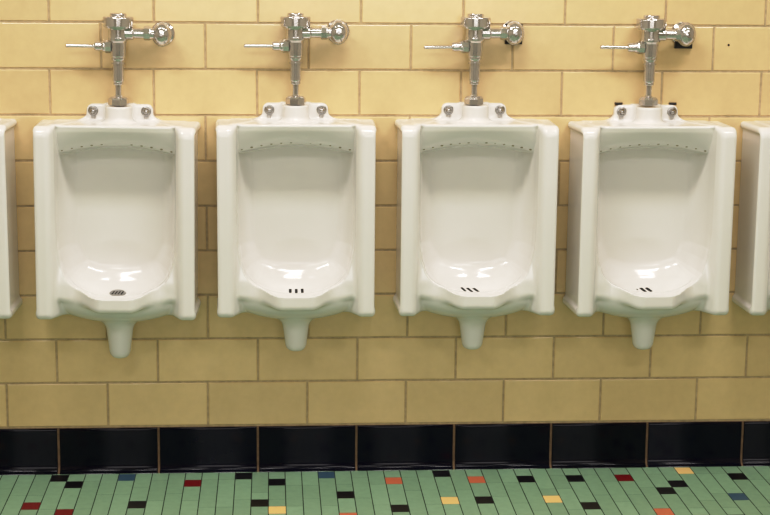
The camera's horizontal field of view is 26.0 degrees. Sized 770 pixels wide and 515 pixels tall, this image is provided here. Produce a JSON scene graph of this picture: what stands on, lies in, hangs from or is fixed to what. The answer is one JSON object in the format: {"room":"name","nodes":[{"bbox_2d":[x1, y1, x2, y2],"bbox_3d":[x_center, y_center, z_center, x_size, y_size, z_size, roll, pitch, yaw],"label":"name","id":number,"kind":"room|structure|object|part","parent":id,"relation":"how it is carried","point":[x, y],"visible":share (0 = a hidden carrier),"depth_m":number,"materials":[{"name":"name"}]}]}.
{"room":"public restroom","nodes":[
{"label":"public restroom","id":0,"kind":"room"},
{"bbox_2d":[0,0,769,428],"bbox_3d":[-0.030,-0.694,4.941,5.900,2.754,0.003,0,11,-4],"label":"wall","id":1,"kind":"structure","parent":0,"point":[387,367],"depth_m":5.05,"materials":[{"name":"tile"}]},
{"bbox_2d":[0,118,22,318],"bbox_3d":[-1.318,-0.075,4.853,0.475,0.743,0.236,0,11,-4],"label":"urinal","id":2,"kind":"object","parent":1,"relation":"attached to","point":[10,299],"visible":1,"depth_m":4.83,"materials":[{"name":"white ceramic"}]},
{"bbox_2d":[33,102,200,357],"bbox_3d":[-0.784,-0.066,4.892,0.487,0.761,0.236,0,11,-3],"label":"urinal","id":3,"kind":"object","parent":1,"relation":"attached to","point":[116,187],"visible":1,"depth_m":4.91,"materials":[{"name":"white ceramic"}]},
{"bbox_2d":[88,106,97,115],"bbox_3d":[-0.860,-0.433,4.909,0.030,0.030,0.003,1,11,-3],"label":"washer","id":4,"kind":"object","parent":3,"relation":"in","point":[90,106],"depth_m":4.91,"materials":[{"name":"silver metal"}]},
{"bbox_2d":[51,119,179,324],"bbox_3d":[-0.784,-0.098,4.886,0.358,0.598,0.236,0,11,-3],"label":"bowl","id":5,"kind":"object","parent":3,"relation":"on","point":[115,183],"depth_m":4.93,"materials":[{"name":"white ceramic"}]},
{"bbox_3d":[-0.781,-0.426,4.894,0.239,0.049,0.098,0,11,-3],"label":"mounting plate","id":6,"kind":"part","parent":3,"relation":"part of","materials":[{"name":"white ceramic"}]},
{"bbox_2d":[104,322,136,357],"bbox_3d":[-0.792,0.243,4.983,0.110,0.114,0.098,0,11,-3],"label":"outlet","id":7,"kind":"object","parent":3,"relation":"attached to","point":[119,334],"depth_m":4.95,"materials":[{"name":"white ceramic"}]},
{"bbox_2d":[141,106,150,115],"bbox_3d":[-0.705,-0.431,4.918,0.030,0.030,0.003,1,11,-3],"label":"washer","id":8,"kind":"object","parent":3,"relation":"in","point":[144,106],"depth_m":4.92,"materials":[{"name":"silver metal"}]},
{"bbox_2d":[65,13,174,105],"bbox_3d":[-0.773,-0.579,4.862,0.313,0.268,0.098,1,11,-4],"label":"valve","id":9,"kind":"object","parent":1,"relation":"attached to","point":[120,26],"visible":1,"depth_m":4.83,"materials":[{"name":"silver metal"}]},
{"bbox_3d":[-0.821,-0.614,4.847,0.048,0.038,0.038,1,11,-4],"label":"handle","id":10,"kind":"part","parent":9,"relation":"part of","materials":[{"name":"silver metal"}]},
{"bbox_2d":[215,101,375,350],"bbox_3d":[-0.263,-0.079,4.925,0.475,0.743,0.236,0,11,-4],"label":"urinal","id":11,"kind":"object","parent":1,"relation":"attached to","point":[296,183],"visible":1,"depth_m":4.94,"materials":[{"name":"white ceramic"}]},
{"bbox_2d":[264,105,273,114],"bbox_3d":[-0.343,-0.439,4.943,0.030,0.030,0.003,0,11,-4],"label":"washer","id":12,"kind":"object","parent":11,"relation":"in","point":[268,109],"depth_m":4.94,"materials":[{"name":"silver metal"}]},
{"bbox_3d":[-0.265,-0.433,4.928,0.239,0.049,0.098,0,11,-4],"label":"mounting plate","id":13,"kind":"part","parent":11,"relation":"part of","materials":[{"name":"white ceramic"}]},
{"bbox_2d":[280,320,311,350],"bbox_3d":[-0.268,0.230,5.017,0.110,0.101,0.098,0,11,-4],"label":"outlet","id":14,"kind":"object","parent":11,"relation":"attached to","point":[295,331],"depth_m":4.99,"materials":[{"name":"white ceramic"}]},
{"bbox_2d":[234,118,357,321],"bbox_3d":[-0.263,-0.104,4.920,0.358,0.598,0.236,0,11,-4],"label":"bowl","id":15,"kind":"object","parent":11,"relation":"on","point":[296,179],"depth_m":4.97,"materials":[{"name":"white ceramic"}]},
{"bbox_2d":[317,105,326,114],"bbox_3d":[-0.189,-0.439,4.953,0.030,0.030,0.003,0,11,-4],"label":"washer","id":16,"kind":"object","parent":11,"relation":"in","point":[321,109],"depth_m":4.95,"materials":[{"name":"silver metal"}]},
{"bbox_2d":[244,13,349,104],"bbox_3d":[-0.259,-0.585,4.896,0.312,0.268,0.098,0,11,-4],"label":"valve","id":17,"kind":"object","parent":1,"relation":"attached to","point":[298,27],"visible":1,"depth_m":4.87,"materials":[{"name":"silver metal"}]},
{"bbox_3d":[-0.306,-0.619,4.881,0.048,0.038,0.038,0,11,-4],"label":"handle","id":18,"kind":"part","parent":17,"relation":"part of","materials":[{"name":"silver metal"}]},
{"bbox_2d":[0,421,769,474],"bbox_3d":[-0.042,0.590,5.175,5.900,0.145,0.026,0,11,-4],"label":"baseboard","id":19,"kind":"structure","parent":1,"relation":"attached to","point":[311,448],"depth_m":5.18,"materials":[{"name":"black tile"}]},
{"bbox_2d":[424,13,523,104],"bbox_3d":[0.265,-0.588,4.932,0.303,0.268,0.098,0,11,-4],"label":"valve","id":20,"kind":"object","parent":1,"relation":"attached to","point":[478,28],"visible":1,"depth_m":4.90,"materials":[{"name":"silver metal"}]},
{"bbox_3d":[0.222,-0.622,4.917,0.048,0.038,0.038,-1,11,-4],"label":"handle","id":21,"kind":"part","parent":20,"relation":"part of","materials":[{"name":"silver metal"}]},
{"bbox_2d":[393,102,558,349],"bbox_3d":[0.270,-0.082,4.961,0.475,0.743,0.236,0,11,-4],"label":"urinal","id":22,"kind":"object","parent":1,"relation":"attached to","point":[477,185],"visible":1,"depth_m":4.98,"materials":[{"name":"white ceramic"}]},
{"bbox_2d":[443,105,453,114],"bbox_3d":[0.190,-0.441,4.979,0.030,0.030,0.003,0,11,-4],"label":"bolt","id":23,"kind":"object","parent":22,"relation":"in","point":[447,109],"depth_m":4.98,"materials":[{"name":"silver metal"}]},
{"bbox_2d":[457,318,487,349],"bbox_3d":[0.265,0.228,5.053,0.110,0.101,0.098,0,11,-4],"label":"outlet","id":24,"kind":"object","parent":22,"relation":"attached to","point":[471,329],"depth_m":5.02,"materials":[{"name":"white ceramic"}]},
{"bbox_3d":[0.268,-0.435,4.964,0.239,0.049,0.098,0,11,-4],"label":"mounting plate","id":25,"kind":"part","parent":22,"relation":"part of","materials":[{"name":"white ceramic"}]},
{"bbox_2d":[414,118,540,319],"bbox_3d":[0.270,-0.107,4.957,0.358,0.598,0.236,0,11,-4],"label":"bowl","id":26,"kind":"object","parent":22,"relation":"on","point":[477,181],"depth_m":5.00,"materials":[{"name":"white ceramic"}]},
{"bbox_2d":[495,105,504,114],"bbox_3d":[0.344,-0.442,4.990,0.030,0.030,0.003,0,11,-4],"label":"washer","id":27,"kind":"object","parent":22,"relation":"in","point":[499,109],"depth_m":4.99,"materials":[{"name":"silver metal"}]},
{"bbox_2d":[600,15,695,105],"bbox_3d":[0.783,-0.589,4.967,0.293,0.268,0.098,0,11,-4],"label":"valve","id":28,"kind":"object","parent":1,"relation":"attached to","point":[653,27],"visible":1,"depth_m":4.94,"materials":[{"name":"silver metal"}]},
{"bbox_3d":[0.745,-0.624,4.953,0.048,0.038,0.038,0,11,-4],"label":"handle","id":29,"kind":"part","parent":28,"relation":"part of","materials":[{"name":"silver metal"}]},
{"bbox_2d":[563,102,736,349],"bbox_3d":[0.794,-0.081,4.997,0.475,0.746,0.236,0,11,-5],"label":"urinal","id":30,"kind":"object","parent":1,"relation":"attached to","point":[651,191],"visible":1,"depth_m":5.01,"materials":[{"name":"white ceramic"}]},
{"bbox_2d":[617,107,626,116],"bbox_3d":[0.712,-0.439,5.013,0.030,0.030,0.003,0,11,-5],"label":"washer","id":31,"kind":"object","parent":30,"relation":"in","point":[621,111],"depth_m":5.01,"materials":[{"name":"silver metal"}]},
{"bbox_2d":[628,318,659,349],"bbox_3d":[0.789,0.230,5.089,0.110,0.101,0.098,0,11,-5],"label":"outlet","id":32,"kind":"object","parent":30,"relation":"attached to","point":[642,329],"depth_m":5.06,"materials":[{"name":"white ceramic"}]},
{"bbox_3d":[0.791,-0.433,5.001,0.239,0.049,0.098,0,11,-5],"label":"mounting plate","id":33,"kind":"part","parent":30,"relation":"part of","materials":[{"name":"white ceramic"}]},
{"bbox_2d":[587,120,718,320],"bbox_3d":[0.795,-0.105,4.993,0.358,0.598,0.236,0,11,-5],"label":"bowl","id":34,"kind":"object","parent":30,"relation":"on","point":[654,240],"depth_m":5.04,"materials":[{"name":"white ceramic"}]},
{"bbox_2d":[667,107,676,116],"bbox_3d":[0.866,-0.440,5.028,0.030,0.030,0.003,0,11,-5],"label":"washer","id":35,"kind":"object","parent":30,"relation":"in","point":[671,111],"depth_m":5.03,"materials":[{"name":"silver metal"}]},
{"bbox_2d":[732,121,769,314],"bbox_3d":[1.321,-0.081,5.034,0.475,0.743,0.236,0,11,-4],"label":"urinal","id":36,"kind":"object","parent":1,"relation":"attached to","point":[752,278],"visible":1,"depth_m":4.98,"materials":[{"name":"white ceramic"}]},
{"bbox_2d":[762,121,769,312],"bbox_3d":[1.322,-0.107,5.029,0.358,0.598,0.236,0,11,-4],"label":"bowl","id":37,"kind":"object","parent":36,"relation":"on","point":[766,262],"depth_m":4.96,"materials":[{"name":"white ceramic"}]},
{"bbox_2d":[0,466,769,514],"bbox_3d":[0.161,1.238,2.162,5.910,0.002,6.200,0,11,-4],"label":"floor","id":38,"kind":"structure","parent":0,"point":[728,490],"depth_m":4.96,"materials":[{"name":"green tile"}]}
]}

